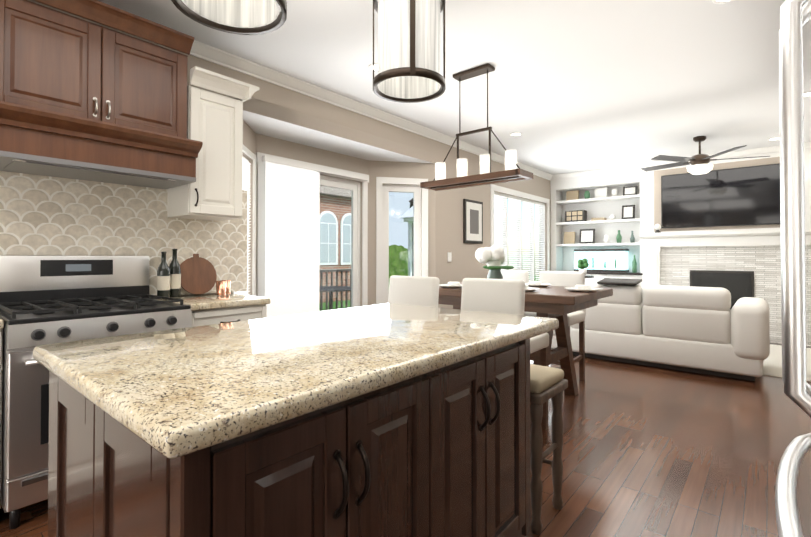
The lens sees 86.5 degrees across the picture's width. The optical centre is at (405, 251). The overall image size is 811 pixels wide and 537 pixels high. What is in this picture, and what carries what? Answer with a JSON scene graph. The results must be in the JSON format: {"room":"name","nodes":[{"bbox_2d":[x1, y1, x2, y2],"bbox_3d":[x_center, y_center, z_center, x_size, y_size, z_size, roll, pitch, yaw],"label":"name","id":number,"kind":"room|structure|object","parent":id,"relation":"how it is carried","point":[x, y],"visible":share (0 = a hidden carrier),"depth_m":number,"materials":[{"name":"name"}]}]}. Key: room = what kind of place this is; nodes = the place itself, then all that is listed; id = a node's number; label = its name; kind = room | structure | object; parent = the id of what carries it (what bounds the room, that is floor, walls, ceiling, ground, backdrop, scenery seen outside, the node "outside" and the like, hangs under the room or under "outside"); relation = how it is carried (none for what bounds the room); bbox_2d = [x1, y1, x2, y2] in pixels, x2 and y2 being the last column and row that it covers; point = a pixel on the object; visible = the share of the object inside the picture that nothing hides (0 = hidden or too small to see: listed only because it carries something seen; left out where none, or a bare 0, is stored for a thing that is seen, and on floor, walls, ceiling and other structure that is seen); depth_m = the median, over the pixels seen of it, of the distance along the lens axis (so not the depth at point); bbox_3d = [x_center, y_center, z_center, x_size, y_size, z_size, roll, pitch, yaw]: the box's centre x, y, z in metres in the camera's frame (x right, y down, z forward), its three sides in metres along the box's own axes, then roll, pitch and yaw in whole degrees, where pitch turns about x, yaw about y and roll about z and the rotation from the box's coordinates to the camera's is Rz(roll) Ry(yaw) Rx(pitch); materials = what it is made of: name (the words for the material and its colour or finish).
{"room":"dining room and kitchen","nodes":[
{"label":"dining room and kitchen","id":0,"kind":"room"},
{"bbox_2d":[28,0,550,308],"bbox_3d":[-0.516,-0.114,4.727,0.620,2.700,10.300,-1,-1,40],"label":"wall","id":1,"kind":"structure","parent":0,"point":[463,264],"depth_m":5.11,"materials":[{"name":"beige paint"}]},
{"bbox_2d":[0,0,202,188],"bbox_3d":[-1.744,-0.876,2.360,0.543,0.901,1.015,-1,-1,40],"label":"upper cabinet","id":2,"kind":"object","parent":1,"relation":"attached to","point":[81,99],"visible":1,"depth_m":2.29,"materials":[{"name":"brown wood"}]},
{"bbox_2d":[0,171,246,295],"bbox_3d":[-2.371,-0.103,2.040,0.010,0.783,3.500,-1,-1,40],"label":"backsplash","id":3,"kind":"structure","parent":1,"relation":"attached to","point":[47,215],"depth_m":2.67,"materials":[{"name":"tile"}]},
{"bbox_2d":[167,66,258,220],"bbox_3d":[-1.318,-0.692,2.964,0.413,0.915,0.438,-1,-1,40],"label":"upper cabinet","id":4,"kind":"object","parent":1,"relation":"attached to","point":[215,127],"visible":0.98,"depth_m":2.84,"materials":[{"name":"white wood"}]},
{"bbox_2d":[231,145,255,295],"bbox_3d":[-1.400,-0.197,3.633,0.108,1.380,0.624,0,-1,-4],"label":"bay window","id":5,"kind":"structure","parent":1,"relation":"in","point":[249,153],"depth_m":3.90,"materials":[{"name":"white wood"}]},
{"bbox_2d":[236,157,250,294],"bbox_3d":[-1.389,-0.197,3.634,0.026,1.260,0.514,0,-1,-4],"label":"window blind","id":6,"kind":"object","parent":5,"relation":"attached to","point":[246,172],"visible":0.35,"depth_m":3.82,"materials":[{"name":"white"}]},
{"bbox_2d":[256,152,368,308],"bbox_3d":[-0.952,0.159,4.565,0.140,2.150,1.455,-1,-1,40],"label":"sliding glass door","id":7,"kind":"structure","parent":1,"relation":"in","point":[333,182],"depth_m":4.91,"materials":[{"name":"white"}]},
{"bbox_2d":[262,155,368,317],"bbox_3d":[-0.879,0.163,4.491,0.054,2.100,1.345,-1,-1,40],"label":"shade","id":8,"kind":"object","parent":7,"relation":"attached to","point":[292,200],"visible":0.71,"depth_m":4.20,"materials":[{"name":"white fabric"}]},
{"bbox_2d":[376,177,427,304],"bbox_3d":[-0.046,0.174,5.232,0.638,2.135,0.108,0,-1,-13],"label":"bay window","id":9,"kind":"structure","parent":1,"relation":"in","point":[385,186],"depth_m":5.22,"materials":[{"name":"white wood"}]},
{"bbox_2d":[448,252,451,261],"bbox_3d":[0.564,0.065,5.515,0.008,0.120,0.080,-1,-1,40],"label":"switch plate","id":10,"kind":"object","parent":1,"relation":"attached to","point":[449,256],"visible":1,"depth_m":5.52,"materials":[{"name":"white plastic"}]},
{"bbox_2d":[463,199,482,243],"bbox_3d":[0.938,-0.416,5.944,0.032,0.590,0.470,-1,-1,40],"label":"picture frame","id":11,"kind":"object","parent":1,"relation":"attached to","point":[472,221],"visible":1,"depth_m":5.90,"materials":[{"name":"grey"}]},
{"bbox_2d":[189,40,810,179],"bbox_3d":[1.251,-1.442,3.022,4.300,0.083,9.650,-1,-1,40],"label":"crown molding","id":12,"kind":"structure","parent":1,"relation":"attached to","point":[203,51],"depth_m":4.40,"materials":[{"name":"white wood"}]},
{"bbox_2d":[490,184,549,280],"bbox_3d":[1.940,-0.047,7.188,0.140,1.890,2.220,-1,-1,40],"label":"dining room window","id":13,"kind":"structure","parent":1,"relation":"in","point":[493,188],"depth_m":7.20,"materials":[{"name":"white wood"}]},
{"bbox_2d":[494,195,545,280],"bbox_3d":[1.940,-0.046,7.188,0.027,1.616,1.940,-1,-1,40],"label":"window blind","id":14,"kind":"object","parent":13,"relation":"attached to","point":[517,215],"visible":0.71,"depth_m":7.12,"materials":[{"name":"white"}]},
{"bbox_2d":[243,98,434,163],"bbox_3d":[-0.723,-1.157,4.494,0.620,0.120,2.640,-1,-1,40],"label":"ceiling","id":15,"kind":"structure","parent":0,"point":[271,127],"depth_m":4.14,"materials":[{"name":"white paint"}]},
{"bbox_2d":[0,343,810,536],"bbox_3d":[1.115,1.270,3.334,5.250,0.100,10.300,-1,-1,40],"label":"floor","id":16,"kind":"structure","parent":0,"point":[649,451],"depth_m":2.54,"materials":[{"name":"brown wood"}]},
{"bbox_2d":[0,330,2,508],"bbox_3d":[-2.151,0.765,1.809,0.608,0.876,0.603,-1,-1,40],"label":"base cabinet","id":17,"kind":"object","parent":16,"relation":"on","point":[1,341],"depth_m":1.85,"materials":[{"name":"white"}]},
{"bbox_2d":[0,318,3,329],"bbox_3d":[-2.598,0.301,1.274,0.624,0.040,2.004,-1,-1,40],"label":"countertop","id":18,"kind":"structure","parent":17,"relation":"on","point":[1,321],"depth_m":1.84,"materials":[{"name":"beige stone"}]},
{"bbox_2d":[0,255,191,529],"bbox_3d":[-1.656,0.613,2.285,0.716,1.190,0.750,-1,-1,40],"label":"range","id":19,"kind":"object","parent":16,"relation":"on","point":[45,300],"visible":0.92,"depth_m":2.05,"materials":[{"name":"silver metal"}]},
{"bbox_2d":[155,293,270,326],"bbox_3d":[-1.283,0.757,2.813,0.642,0.915,0.530,-1,-1,40],"label":"base cabinet","id":20,"kind":"object","parent":16,"relation":"on","point":[210,309],"visible":0.21,"depth_m":2.65,"materials":[{"name":"white wood"}]},
{"bbox_2d":[157,252,169,296],"bbox_3d":[-1.553,0.148,2.766,0.075,0.300,0.075,-1,-1,40],"label":"bottle","id":21,"kind":"object","parent":20,"relation":"on","point":[163,279],"visible":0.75,"depth_m":2.74,"materials":[{"name":"black glass"}]},
{"bbox_2d":[169,249,180,297],"bbox_3d":[-1.530,0.139,2.856,0.075,0.320,0.075,-1,-1,40],"label":"bottle","id":22,"kind":"object","parent":20,"relation":"on","point":[175,277],"visible":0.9,"depth_m":2.83,"materials":[{"name":"black glass"}]},
{"bbox_2d":[180,254,216,294],"bbox_3d":[-1.480,0.138,3.058,0.084,0.326,0.270,-1,-1,40],"label":"cutting boards","id":23,"kind":"object","parent":20,"relation":"on","point":[198,275],"visible":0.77,"depth_m":3.05,"materials":[{"name":"brown wood"}]},
{"bbox_2d":[216,280,230,295],"bbox_3d":[-1.281,0.251,3.033,0.068,0.100,0.146,0,-1,0],"label":"cups","id":24,"kind":"object","parent":20,"relation":"on","point":[223,287],"visible":1,"depth_m":2.98,"materials":[{"name":"brown"}]},
{"bbox_2d":[48,327,557,536],"bbox_3d":[-0.221,0.767,1.562,0.975,0.868,1.512,-1,-1,40],"label":"kitchen island","id":25,"kind":"object","parent":16,"relation":"on","point":[391,420],"depth_m":1.05,"materials":[{"name":"brown wood"}]},
{"bbox_2d":[33,303,558,466],"bbox_3d":[-0.228,0.309,1.587,1.005,0.048,1.600,-1,-1,40],"label":"island countertop","id":26,"kind":"structure","parent":25,"relation":"on","point":[169,392],"depth_m":1.10,"materials":[{"name":"beige stone"}]},
{"bbox_2d":[388,275,439,306],"bbox_3d":[0.168,0.700,3.311,0.440,1.040,0.488,-1,-1,40],"label":"chair","id":27,"kind":"object","parent":16,"relation":"on","point":[416,290],"visible":0.23,"depth_m":3.13,"materials":[{"name":"white fabric"}]},
{"bbox_2d":[461,278,548,429],"bbox_3d":[0.675,0.696,2.935,0.440,1.040,0.488,-1,-1,40],"label":"chair","id":28,"kind":"object","parent":16,"relation":"on","point":[504,296],"visible":0.21,"depth_m":2.79,"materials":[{"name":"white fabric"}]},
{"bbox_2d":[501,270,528,311],"bbox_3d":[1.008,0.713,4.523,0.440,1.040,0.488,-1,-1,40],"label":"chair","id":29,"kind":"object","parent":16,"relation":"on","point":[523,275],"visible":0.08,"depth_m":4.56,"materials":[{"name":"white fabric"}]},
{"bbox_2d":[438,283,612,421],"bbox_3d":[0.889,0.781,3.668,1.400,0.954,0.930,-1,-1,40],"label":"dining table","id":30,"kind":"object","parent":16,"relation":"on","point":[559,303],"visible":0.46,"depth_m":3.36,"materials":[{"name":"brown wood"}]},
{"bbox_2d":[439,282,461,287],"bbox_3d":[0.415,0.280,3.701,0.269,0.046,0.269,0,-1,34],"label":"place setting","id":31,"kind":"object","parent":30,"relation":"on","point":[450,284],"depth_m":3.65,"materials":[{"name":"white ceramic"}]},
{"bbox_2d":[475,244,513,278],"bbox_3d":[0.782,0.117,3.758,0.325,0.373,0.332,-1,-1,40],"label":"centerpiece","id":32,"kind":"object","parent":30,"relation":"on","point":[492,258],"visible":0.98,"depth_m":3.68,"materials":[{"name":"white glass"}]},
{"bbox_2d":[525,283,544,291],"bbox_3d":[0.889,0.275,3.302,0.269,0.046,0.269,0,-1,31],"label":"place setting","id":33,"kind":"object","parent":30,"relation":"on","point":[530,286],"depth_m":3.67,"materials":[{"name":"white ceramic"}]},
{"bbox_2d":[529,281,550,286],"bbox_3d":[1.144,0.281,3.806,0.269,0.046,0.269,0,-1,31],"label":"place setting","id":34,"kind":"object","parent":30,"relation":"on","point":[529,281],"depth_m":3.76,"materials":[{"name":"white ceramic"}]},
{"bbox_2d":[565,285,602,291],"bbox_3d":[1.352,0.275,3.277,0.269,0.046,0.269,0,-1,34],"label":"place setting","id":35,"kind":"object","parent":30,"relation":"on","point":[578,288],"depth_m":3.23,"materials":[{"name":"white ceramic"}]},
{"bbox_2d":[530,364,567,534],"bbox_3d":[0.511,0.879,2.056,0.420,0.652,0.320,-1,-1,40],"label":"stool","id":36,"kind":"object","parent":16,"relation":"on","point":[547,383],"visible":0.44,"depth_m":1.89,"materials":[{"name":"brown wood"}]},
{"bbox_2d":[524,271,585,379],"bbox_3d":[1.443,0.709,4.156,0.440,1.040,0.488,-1,-1,40],"label":"chair","id":37,"kind":"object","parent":16,"relation":"on","point":[565,278],"visible":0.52,"depth_m":4.16,"materials":[{"name":"white fabric"}]},
{"bbox_2d":[577,258,593,277],"bbox_3d":[2.970,0.684,7.206,0.340,1.159,0.340,-1,-1,40],"label":"potted plant","id":38,"kind":"object","parent":16,"relation":"on","point":[582,264],"visible":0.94,"depth_m":7.16,"materials":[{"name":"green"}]},
{"bbox_2d":[550,170,642,302],"bbox_3d":[3.410,-0.080,7.689,1.552,2.698,0.400,-1,-1,40],"label":"built-in shelves","id":39,"kind":"object","parent":16,"relation":"on","point":[562,256],"visible":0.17,"depth_m":7.71,"materials":[{"name":"white wood"}]},
{"bbox_2d":[565,210,615,221],"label":"decor","id":40,"kind":"object","parent":39,"relation":"in","point":[579,215],"depth_m":7.82,"materials":[{"name":"grey"}]},
{"bbox_2d":[564,229,636,272],"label":"decor","id":41,"kind":"object","parent":39,"relation":"in","point":[607,260],"depth_m":7.55,"materials":[{"name":"grey"}]},
{"bbox_2d":[595,187,616,197],"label":"decor","id":42,"kind":"object","parent":39,"relation":"in","point":[599,192],"depth_m":7.62,"materials":[{"name":"grey"}]},
{"bbox_2d":[622,205,634,218],"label":"decor","id":43,"kind":"object","parent":39,"relation":"in","point":[628,211],"depth_m":7.34,"materials":[{"name":"grey"}]},
{"bbox_2d":[551,283,769,380],"bbox_3d":[2.830,0.794,4.984,2.110,0.866,1.015,-1,-1,40],"label":"sofa","id":44,"kind":"object","parent":16,"relation":"on","point":[704,330],"visible":0.79,"depth_m":4.40,"materials":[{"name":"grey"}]},
{"bbox_2d":[597,278,641,285],"bbox_3d":[2.399,0.332,4.827,0.400,0.059,0.299,-1,-1,40],"label":"throw blanket","id":45,"kind":"object","parent":44,"relation":"on","point":[617,281],"visible":1,"depth_m":4.77,"materials":[{"name":"grey fabric"}]},
{"bbox_2d":[639,228,810,346],"bbox_3d":[4.685,0.472,6.170,2.360,1.560,0.170,-1,-1,40],"label":"fireplace","id":46,"kind":"object","parent":16,"relation":"on","point":[738,264],"visible":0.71,"depth_m":6.20,"materials":[{"name":"white stone"}]},
{"bbox_2d":[654,224,660,232],"bbox_3d":[3.954,-0.372,6.755,0.090,0.138,0.088,-1,-1,40],"label":"mantel decor","id":47,"kind":"object","parent":46,"relation":"on","point":[657,227],"visible":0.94,"depth_m":6.73,"materials":[{"name":"grey"}]},
{"bbox_2d":[763,344,810,381],"bbox_3d":[3.773,1.240,5.437,3.100,0.008,2.000,-1,-1,40],"label":"rug","id":48,"kind":"object","parent":16,"relation":"on","point":[772,364],"depth_m":4.75,"materials":[{"name":"beige carpet"}]},
{"bbox_2d":[775,0,810,536],"bbox_3d":[0.936,0.297,0.402,0.898,1.780,0.910,-1,-1,40],"label":"refrigerator","id":49,"kind":"object","parent":16,"relation":"on","point":[795,16],"visible":1,"depth_m":0.64,"materials":[{"name":"silver metal"}]},
{"bbox_2d":[98,0,810,174],"bbox_3d":[1.364,-1.542,3.156,4.600,0.120,10.300,-1,-1,40],"label":"ceiling","id":50,"kind":"structure","parent":0,"point":[574,85],"depth_m":3.47,"materials":[{"name":"white paint"}]},
{"bbox_2d":[171,0,286,34],"bbox_3d":[-0.513,-1.110,1.268,0.320,0.784,0.320,-1,-1,40],"label":"pendant light","id":51,"kind":"object","parent":50,"relation":"hanging from","point":[249,17],"visible":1,"depth_m":1.38,"materials":[{"name":"white glass"}]},
{"bbox_2d":[368,63,377,71],"bbox_3d":[-0.222,-1.476,3.447,0.150,0.006,0.150,-1,-1,40],"label":"recessed light","id":52,"kind":"object","parent":50,"relation":"in","point":[370,66],"visible":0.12,"depth_m":3.44,"materials":[{"name":"white"}]},
{"bbox_2d":[373,0,445,102],"bbox_3d":[0.016,-1.103,1.895,0.320,0.784,0.320,-1,-1,40],"label":"pendant light","id":53,"kind":"object","parent":50,"relation":"hanging from","point":[409,51],"visible":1,"depth_m":1.79,"materials":[{"name":"white glass"}]},
{"bbox_2d":[420,63,532,190],"bbox_3d":[0.553,-1.016,3.508,0.915,0.922,0.235,-1,-1,40],"label":"chandelier","id":54,"kind":"object","parent":50,"relation":"hanging from","point":[487,176],"visible":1,"depth_m":3.45,"materials":[{"name":"brown wood"}]},
{"bbox_2d":[510,132,521,135],"bbox_3d":[1.365,-1.455,5.327,0.150,0.006,0.150,-1,-1,40],"label":"recessed light","id":55,"kind":"object","parent":50,"relation":"in","point":[515,134],"visible":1,"depth_m":5.32,"materials":[{"name":"white"}]},
{"bbox_2d":[641,136,769,174],"bbox_3d":[3.754,-1.221,5.497,1.371,0.470,1.318,-1,-1,40],"label":"ceiling fan","id":56,"kind":"object","parent":50,"relation":"hanging from","point":[699,162],"visible":1,"depth_m":5.39,"materials":[{"name":"brown metal"}]},
{"bbox_2d":[712,0,733,3],"bbox_3d":[1.873,-1.486,2.503,0.150,0.006,0.150,-1,-1,40],"label":"recessed light","id":57,"kind":"object","parent":50,"relation":"in","point":[720,1],"visible":1,"depth_m":2.55,"materials":[{"name":"white"}]},
{"bbox_2d":[768,137,779,140],"bbox_3d":[4.746,-1.452,5.535,0.150,0.006,0.150,-1,-1,40],"label":"recessed light","id":58,"kind":"object","parent":50,"relation":"in","point":[775,138],"visible":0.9,"depth_m":5.55,"materials":[{"name":"white"}]},
{"bbox_2d":[804,92,810,97],"bbox_3d":[3.738,-1.469,4.031,0.150,0.006,0.150,-1,-1,40],"label":"recessed light","id":59,"kind":"object","parent":50,"relation":"in","point":[807,94],"visible":0.44,"depth_m":4.02,"materials":[{"name":"white"}]},
{"bbox_2d":[642,149,810,288],"bbox_3d":[5.039,-0.097,6.286,2.740,2.700,0.452,-1,-1,40],"label":"wall","id":60,"kind":"structure","parent":0,"point":[651,199],"depth_m":6.59,"materials":[{"name":"white paint"}]},
{"bbox_2d":[661,163,779,228],"bbox_3d":[4.600,-0.791,6.331,1.460,0.830,0.053,-1,-1,40],"label":"screen","id":61,"kind":"object","parent":60,"relation":"attached to","point":[744,196],"visible":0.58,"depth_m":6.28,"materials":[{"name":"black glass"}]},
{"label":"outside","id":62,"kind":"structure","parent":0,"visible":0},
{"bbox_2d":[389,192,412,277],"bbox_3d":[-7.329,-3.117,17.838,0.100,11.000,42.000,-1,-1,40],"label":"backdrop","id":63,"kind":"structure","parent":62,"point":[404,235],"depth_m":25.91,"materials":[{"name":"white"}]},
{"bbox_2d":[319,275,538,310],"bbox_3d":[-2.342,1.546,13.577,13.150,0.180,42.000,-1,-1,40],"label":"ground","id":64,"kind":"structure","parent":62,"point":[339,305],"depth_m":11.79,"materials":[{"name":"green plant"}]},
{"bbox_2d":[319,269,350,310],"bbox_3d":[-1.818,0.847,6.142,2.750,1.050,6.700,-1,-1,40],"label":"railing","id":65,"kind":"object","parent":64,"relation":"on","point":[336,271],"depth_m":8.67,"materials":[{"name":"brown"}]},
{"bbox_2d":[319,286,350,309],"bbox_3d":[-1.187,0.927,6.851,1.000,0.700,1.000,-1,-1,40],"label":"patio table","id":66,"kind":"object","parent":64,"relation":"on","point":[338,289],"depth_m":6.83,"materials":[{"name":"black metal"}]},
{"bbox_2d":[319,185,350,302],"bbox_3d":[-4.108,-1.058,13.297,4.450,5.020,4.650,-1,-1,40],"label":"house","id":67,"kind":"structure","parent":64,"relation":"on","point":[343,264],"depth_m":12.58,"materials":[{"name":"brick"}]},
{"bbox_2d":[400,206,412,275],"bbox_3d":[1.276,-0.152,13.814,2.100,3.220,2.100,-1,-1,40],"label":"gazebo","id":68,"kind":"object","parent":64,"relation":"on","point":[406,214],"depth_m":13.68,"materials":[{"name":"white"}]},
{"bbox_2d":[409,198,412,275],"bbox_3d":[0.309,-0.318,16.857,0.400,3.620,0.400,-1,-1,40],"label":"lamp post","id":69,"kind":"object","parent":64,"relation":"on","point":[411,202],"depth_m":16.83,"materials":[{"name":"grey"}]}
]}

